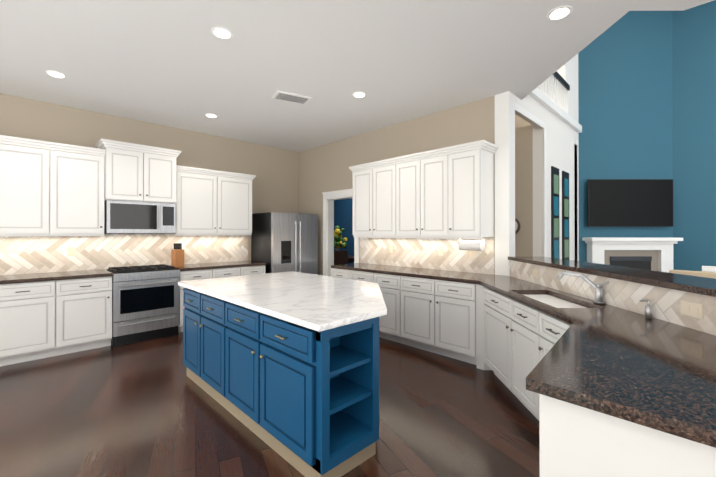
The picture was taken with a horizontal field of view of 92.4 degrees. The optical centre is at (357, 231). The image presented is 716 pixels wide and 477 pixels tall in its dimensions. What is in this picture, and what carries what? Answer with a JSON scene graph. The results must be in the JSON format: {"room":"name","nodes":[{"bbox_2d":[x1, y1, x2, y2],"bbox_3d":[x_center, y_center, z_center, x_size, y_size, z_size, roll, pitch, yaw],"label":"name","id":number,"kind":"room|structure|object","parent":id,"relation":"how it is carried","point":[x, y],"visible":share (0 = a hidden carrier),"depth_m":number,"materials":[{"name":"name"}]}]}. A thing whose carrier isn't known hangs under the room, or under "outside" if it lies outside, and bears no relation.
{"room":"kitchen","nodes":[
{"label":"kitchen","id":0,"kind":"room"},
{"bbox_2d":[0,93,298,274],"bbox_3d":[-3.987,-0.296,4.334,7.950,3.450,0.218,0,0,-45],"label":"wall","id":1,"kind":"structure","parent":0,"point":[275,182],"depth_m":4.97,"materials":[{"name":"paint"}]},
{"bbox_2d":[0,139,59,234],"bbox_3d":[-4.138,-0.487,3.804,1.180,1.028,0.359,0,0,-45],"label":"upper cabinet","id":2,"kind":"object","parent":1,"relation":"attached to","point":[47,188],"depth_m":3.93,"materials":[{"name":"white wood"}]},
{"bbox_2d":[67,247,74,255],"bbox_3d":[-3.717,0.260,4.450,0.072,0.116,0.008,0,0,-45],"label":"electrical outlet","id":3,"kind":"object","parent":1,"relation":"attached to","point":[70,251],"visible":1,"depth_m":4.45,"materials":[{"name":"beige plastic"}]},
{"bbox_2d":[60,147,104,234],"bbox_3d":[-3.594,-0.485,4.341,0.590,1.028,0.359,0,0,-45],"label":"upper cabinet","id":4,"kind":"object","parent":1,"relation":"attached to","point":[82,173],"depth_m":4.26,"materials":[{"name":"white wood"}]},
{"bbox_2d":[96,138,180,203],"bbox_3d":[-3.059,-0.794,4.822,0.944,0.770,0.425,0,0,-45],"label":"upper cabinet","id":5,"kind":"object","parent":1,"relation":"attached to","point":[138,173],"visible":0.96,"depth_m":4.65,"materials":[{"name":"white wood"}]},
{"bbox_2d":[104,200,175,233],"bbox_3d":[-3.054,-0.189,4.814,0.815,0.430,0.438,0,0,-45],"label":"microwave","id":6,"kind":"object","parent":5,"relation":"attached to","point":[125,217],"visible":0.94,"depth_m":4.64,"materials":[{"name":"silver metal"}]},
{"bbox_2d":[197,244,200,251],"bbox_3d":[-2.578,0.264,5.573,0.072,0.116,0.008,0,0,-45],"label":"electrical outlet","id":7,"kind":"object","parent":1,"relation":"attached to","point":[198,247],"visible":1,"depth_m":5.57,"materials":[{"name":"beige plastic"}]},
{"bbox_2d":[175,169,254,235],"bbox_3d":[-2.354,-0.439,5.562,1.200,0.947,0.359,0,0,-45],"label":"upper cabinet","id":8,"kind":"object","parent":1,"relation":"attached to","point":[212,202],"depth_m":5.39,"materials":[{"name":"white wood"}]},
{"bbox_2d":[0,332,539,476],"bbox_3d":[1.384,1.482,2.438,12.950,0.120,10.750,0,0,-45],"label":"floor","id":9,"kind":"structure","parent":0,"point":[148,408],"depth_m":2.56,"materials":[{"name":"brown wood"}]},
{"bbox_2d":[0,277,63,365],"bbox_3d":[-4.007,0.987,3.722,1.182,0.880,0.629,0,0,-45],"label":"base cabinet","id":10,"kind":"object","parent":9,"relation":"on","point":[47,315],"depth_m":3.74,"materials":[{"name":"white wood"}]},
{"bbox_2d":[0,269,111,280],"bbox_3d":[-4.390,0.526,3.343,3.200,0.040,0.637,0,0,-45],"label":"countertop","id":11,"kind":"structure","parent":10,"relation":"on","point":[100,272],"depth_m":3.99,"materials":[{"name":"stone"}]},
{"bbox_2d":[64,273,112,353],"bbox_3d":[-3.462,0.989,4.259,0.591,0.880,0.629,0,0,-45],"label":"base cabinet","id":12,"kind":"object","parent":9,"relation":"on","point":[87,300],"depth_m":4.08,"materials":[{"name":"white wood"}]},
{"bbox_2d":[106,264,179,346],"bbox_3d":[-2.950,0.958,4.706,0.757,0.945,0.710,0,0,-45],"label":"range","id":13,"kind":"object","parent":9,"relation":"on","point":[145,302],"visible":1,"depth_m":4.48,"materials":[{"name":"silver metal"}]},
{"bbox_2d":[178,269,217,332],"bbox_3d":[-2.521,0.992,5.186,0.512,0.880,0.629,0,0,-45],"label":"base cabinet","id":14,"kind":"object","parent":9,"relation":"on","point":[198,271],"depth_m":4.88,"materials":[{"name":"white wood"}]},
{"bbox_2d":[170,261,265,268],"bbox_3d":[-2.230,0.533,5.472,1.336,0.040,0.637,0,0,-45],"label":"countertop","id":15,"kind":"structure","parent":14,"relation":"on","point":[217,265],"depth_m":5.39,"materials":[{"name":"stone"}]},
{"bbox_2d":[171,243,183,266],"bbox_3d":[-2.659,0.340,5.071,0.120,0.340,0.190,0,0,-45],"label":"knife block","id":16,"kind":"object","parent":15,"relation":"on","point":[177,255],"visible":0.98,"depth_m":5.02,"materials":[{"name":"brown wood"}]},
{"bbox_2d":[218,265,264,277],"bbox_3d":[-2.090,0.994,5.610,0.941,0.880,0.629,0,0,-45],"label":"base cabinet","id":17,"kind":"object","parent":9,"relation":"on","point":[231,270],"depth_m":5.42,"materials":[{"name":"white wood"}]},
{"bbox_2d":[178,283,382,476],"bbox_3d":[-0.543,0.977,3.062,1.302,0.895,2.196,0,0,-45],"label":"kitchen island","id":18,"kind":"object","parent":9,"relation":"on","point":[285,365],"depth_m":2.19,"materials":[{"name":"blue painted wood"}]},
{"bbox_2d":[182,271,386,330],"bbox_3d":[-0.517,0.512,3.078,1.345,0.035,2.256,0,0,-45],"label":"island countertop","id":19,"kind":"structure","parent":18,"relation":"on","point":[324,303],"depth_m":2.66,"materials":[{"name":"white stone"}]},
{"bbox_2d":[251,212,317,274],"bbox_3d":[-1.310,0.556,6.223,0.920,1.760,0.811,0,0,-45],"label":"fridge","id":20,"kind":"object","parent":9,"relation":"on","point":[284,242],"visible":0.46,"depth_m":5.92,"materials":[{"name":"silver metal"}]},
{"bbox_2d":[331,268,346,275],"bbox_3d":[-0.019,0.992,5.283,0.629,0.880,0.511,0,0,-45],"label":"base cabinet","id":21,"kind":"object","parent":9,"relation":"on","point":[334,271],"depth_m":5.11,"materials":[{"name":"white wood"}]},
{"bbox_2d":[347,268,358,275],"bbox_3d":[0.434,0.990,4.824,0.629,0.880,1.022,0,0,-45],"label":"base cabinet","id":22,"kind":"object","parent":9,"relation":"on","point":[350,271],"depth_m":4.91,"materials":[{"name":"white wood"}]},
{"bbox_2d":[379,300,715,476],"bbox_3d":[1.794,0.865,1.963,2.892,1.110,2.892,0,0,-45],"label":"base cabinet","id":23,"kind":"object","parent":9,"relation":"on","point":[617,384],"depth_m":1.14,"materials":[{"name":"white wood"}]},
{"bbox_2d":[331,264,398,271],"bbox_3d":[0.765,0.529,4.496,0.622,0.040,2.725,0,0,-45],"label":"countertop","id":24,"kind":"structure","parent":23,"relation":"on","point":[362,267],"depth_m":5.00,"materials":[{"name":"stone"}]},
{"bbox_2d":[331,256,715,363],"bbox_3d":[1.901,0.293,1.944,3.094,0.034,3.094,0,0,-45],"label":"countertop","id":25,"kind":"structure","parent":23,"relation":"on","point":[565,306],"depth_m":2.41,"materials":[{"name":"stone"}]},
{"bbox_2d":[557,271,608,303],"bbox_3d":[1.599,0.396,2.453,0.117,0.210,0.336,0,0,-45],"label":"faucet","id":26,"kind":"object","parent":25,"relation":"on","point":[598,288],"visible":1,"depth_m":2.40,"materials":[{"name":"silver metal"}]},
{"bbox_2d":[639,300,652,318],"bbox_3d":[1.668,0.446,1.990,0.056,0.106,0.056,0,0,-45],"label":"soap dispenser","id":27,"kind":"object","parent":25,"relation":"on","point":[648,311],"visible":1,"depth_m":1.98,"materials":[{"name":"silver metal"}]},
{"bbox_2d":[582,237,682,272],"bbox_3d":[5.054,0.771,6.274,1.640,1.330,0.400,0,0,0],"label":"fireplace","id":28,"kind":"object","parent":9,"relation":"on","point":[651,253],"visible":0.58,"depth_m":6.32,"materials":[{"name":"painted wood"},{"name":"stone"}]},
{"bbox_2d":[669,266,715,278],"bbox_3d":[5.126,0.938,4.057,0.950,0.980,2.100,0,0,-45],"label":"sofa","id":29,"kind":"object","parent":9,"relation":"on","point":[708,271],"visible":0.12,"depth_m":4.37,"materials":[{"name":"beige fabric"}]},
{"bbox_2d":[0,0,713,151],"bbox_3d":[-0.194,-1.809,0.789,7.970,0.350,10.200,0,0,-45],"label":"ceiling","id":30,"kind":"structure","parent":0,"point":[175,64],"depth_m":3.18,"materials":[{"name":"white paint"}]},
{"bbox_2d":[45,70,66,77],"bbox_3d":[-3.105,-1.619,3.536,0.170,0.008,0.170,0,0,-45],"label":"recessed light","id":31,"kind":"object","parent":30,"relation":"in","point":[57,74],"visible":1,"depth_m":3.53,"materials":[{"name":"white"}]},
{"bbox_2d":[205,113,217,117],"bbox_3d":[-2.042,-1.614,4.780,0.170,0.008,0.170,0,0,-45],"label":"recessed light","id":32,"kind":"object","parent":30,"relation":"in","point":[210,115],"visible":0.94,"depth_m":4.76,"materials":[{"name":"white"}]},
{"bbox_2d":[211,27,232,38],"bbox_3d":[-1.109,-1.622,2.807,0.170,0.008,0.170,0,0,-45],"label":"recessed light","id":33,"kind":"object","parent":30,"relation":"in","point":[221,32],"visible":1,"depth_m":2.80,"materials":[{"name":"white"}]},
{"bbox_2d":[272,91,311,103],"bbox_3d":[-0.795,-1.613,4.141,0.420,0.016,0.220,0,0,-29],"label":"ceiling vent","id":34,"kind":"object","parent":30,"relation":"in","point":[290,97],"visible":1,"depth_m":4.12,"materials":[{"name":"white metal"}]},
{"bbox_2d":[352,92,366,97],"bbox_3d":[0.017,-1.617,4.058,0.170,0.008,0.170,0,0,-45],"label":"recessed light","id":35,"kind":"object","parent":30,"relation":"in","point":[359,94],"visible":1,"depth_m":4.04,"materials":[{"name":"white"}]},
{"bbox_2d":[546,6,572,20],"bbox_3d":[1.498,-1.623,2.555,0.170,0.008,0.170,0,0,-45],"label":"recessed light","id":36,"kind":"object","parent":30,"relation":"in","point":[559,13],"visible":1,"depth_m":2.55,"materials":[{"name":"white"}]},
{"bbox_2d":[299,91,514,275],"bbox_3d":[0.323,-0.092,5.505,0.192,3.050,4.200,0,0,-45],"label":"wall","id":37,"kind":"structure","parent":0,"point":[325,176],"depth_m":4.82,"materials":[{"name":"paint"}]},
{"bbox_2d":[349,164,388,235],"bbox_3d":[0.363,-0.447,5.097,0.359,1.016,0.920,0,0,-45],"label":"upper cabinet","id":38,"kind":"object","parent":37,"relation":"attached to","point":[371,182],"depth_m":5.01,"materials":[{"name":"white wood"}]},
{"bbox_2d":[390,245,393,252],"bbox_3d":[0.510,0.262,5.197,0.008,0.116,0.072,0,0,-45],"label":"electrical outlet","id":39,"kind":"object","parent":37,"relation":"attached to","point":[391,248],"visible":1,"depth_m":5.19,"materials":[{"name":"beige plastic"}]},
{"bbox_2d":[389,152,440,235],"bbox_3d":[0.925,-0.449,4.527,0.359,1.016,0.920,0,0,-45],"label":"upper cabinet","id":40,"kind":"object","parent":37,"relation":"attached to","point":[415,182],"depth_m":4.46,"materials":[{"name":"white wood"}]},
{"bbox_2d":[438,247,442,255],"bbox_3d":[1.107,0.260,4.591,0.008,0.116,0.072,0,0,-45],"label":"electrical outlet","id":41,"kind":"object","parent":37,"relation":"attached to","point":[440,251],"visible":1,"depth_m":4.59,"materials":[{"name":"beige plastic"}]},
{"bbox_2d":[441,144,496,238],"bbox_3d":[1.325,-0.450,4.121,0.359,1.016,0.460,0,0,-45],"label":"upper cabinet","id":42,"kind":"object","parent":37,"relation":"attached to","point":[445,193],"depth_m":3.98,"materials":[{"name":"white wood"}]},
{"bbox_2d":[458,239,484,250],"bbox_3d":[1.354,0.154,4.105,0.120,0.138,0.310,0,0,-45],"label":"paper towel holder","id":43,"kind":"object","parent":42,"relation":"attached to","point":[473,245],"visible":0.94,"depth_m":4.05,"materials":[{"name":"white paper"}]},
{"bbox_2d":[470,250,474,256],"bbox_3d":[1.423,0.259,4.271,0.008,0.116,0.072,0,0,-45],"label":"electrical outlet","id":44,"kind":"object","parent":37,"relation":"attached to","point":[472,253],"visible":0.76,"depth_m":4.27,"materials":[{"name":"beige plastic"}]},
{"bbox_2d":[334,145,576,263],"bbox_3d":[1.502,-0.079,8.913,0.200,3.050,7.200,0,0,-45],"label":"wall","id":45,"kind":"structure","parent":0,"point":[343,213],"depth_m":10.61,"materials":[{"name":"blue paint"}]},
{"bbox_2d":[515,114,529,127],"bbox_3d":[3.416,-1.462,6.719,0.140,5.800,1.080,0,0,-45],"label":"ceiling","id":46,"kind":"structure","parent":0,"point":[519,122],"depth_m":6.83,"materials":[{"name":"beige paint"}]},
{"bbox_2d":[515,124,532,256],"bbox_3d":[2.305,-0.091,5.620,0.120,3.050,1.080,0,0,-45],"label":"wall","id":47,"kind":"structure","parent":0,"point":[524,182],"depth_m":5.28,"materials":[{"name":"beige paint"}]},
{"bbox_2d":[515,218,519,233],"bbox_3d":[2.397,-0.087,5.414,0.030,0.300,0.300,0,0,-45],"label":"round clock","id":48,"kind":"object","parent":47,"relation":"attached to","point":[517,226],"visible":0.27,"depth_m":5.33,"materials":[{"name":"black metal"}]},
{"bbox_2d":[533,269,538,277],"bbox_3d":[1.730,0.406,3.340,0.008,0.072,0.116,0,0,0],"label":"outlet","id":49,"kind":"object","parent":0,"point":[535,273],"visible":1,"depth_m":3.33,"materials":[{"name":"beige plastic"}]},
{"bbox_2d":[515,54,581,260],"bbox_3d":[2.954,-1.467,5.358,3.370,5.800,0.210,0,0,-45],"label":"wall","id":50,"kind":"structure","parent":0,"point":[557,129],"depth_m":5.33,"materials":[{"name":"white paint"}]},
{"bbox_2d":[537,71,569,113],"bbox_3d":[2.690,-2.238,4.995,2.480,0.500,0.080,0,0,-45],"label":"railing","id":51,"kind":"object","parent":50,"relation":"on","point":[555,87],"visible":0.19,"depth_m":5.42,"materials":[{"name":"white"}]},
{"bbox_2d":[551,166,558,257],"bbox_3d":[3.128,-0.267,5.441,0.340,1.500,0.026,0,0,-45],"label":"framed art","id":52,"kind":"object","parent":50,"relation":"attached to","point":[554,212],"visible":0.83,"depth_m":5.38,"materials":[{"name":"black"}]},
{"bbox_2d":[562,171,568,259],"bbox_3d":[3.534,-0.265,5.841,0.340,1.500,0.026,0,0,-45],"label":"framed art","id":53,"kind":"object","parent":50,"relation":"attached to","point":[565,215],"visible":0.96,"depth_m":5.78,"materials":[{"name":"black"}]},
{"bbox_2d":[578,11,672,261],"bbox_3d":[5.056,-1.463,6.563,1.768,5.800,0.150,0,0,0],"label":"wall","id":54,"kind":"structure","parent":0,"point":[625,92],"depth_m":6.49,"materials":[{"name":"blue paint"}]},
{"bbox_2d":[587,179,672,226],"bbox_3d":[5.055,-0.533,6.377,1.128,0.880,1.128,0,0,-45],"label":"tv","id":55,"kind":"object","parent":54,"relation":"attached to","point":[629,202],"visible":1,"depth_m":6.36,"materials":[{"name":"black"}]},
{"bbox_2d":[681,300,702,318],"bbox_3d":[1.718,0.400,1.770,0.008,0.072,0.116,0,0,0],"label":"outlet","id":56,"kind":"object","parent":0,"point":[692,309],"visible":1,"depth_m":1.76,"materials":[{"name":"beige plastic"}]},
{"bbox_2d":[672,0,715,270],"bbox_3d":[7.695,-1.469,4.807,0.150,5.800,4.850,0,0,-45],"label":"wall","id":57,"kind":"structure","parent":0,"point":[694,112],"depth_m":6.27,"materials":[{"name":"blue paint"}]},
{"bbox_3d":[-1.269,1.508,9.441,3.800,0.120,2.950,0,0,-45],"label":"floor","id":58,"kind":"structure","parent":0,"visible":0},
{"bbox_2d":[334,251,347,264],"bbox_3d":[-0.482,0.944,8.287,0.460,1.000,0.460,0,0,-4],"label":"dining chair","id":59,"kind":"object","parent":58,"relation":"on","point":[340,257],"visible":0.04,"depth_m":8.06,"materials":[{"name":"brown wood"}]},
{"bbox_2d":[348,255,353,262],"bbox_3d":[-0.614,1.066,9.632,1.000,0.765,1.700,0,0,-45],"label":"dining table","id":60,"kind":"object","parent":58,"relation":"on","point":[350,258],"visible":0.02,"depth_m":8.97,"materials":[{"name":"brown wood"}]},
{"bbox_2d":[334,226,346,250],"bbox_3d":[-0.546,0.255,9.432,0.479,0.852,0.548,0,0,-45],"label":"flowers","id":61,"kind":"object","parent":60,"relation":"on","point":[338,240],"visible":0.9,"depth_m":9.34,"materials":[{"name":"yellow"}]}
]}

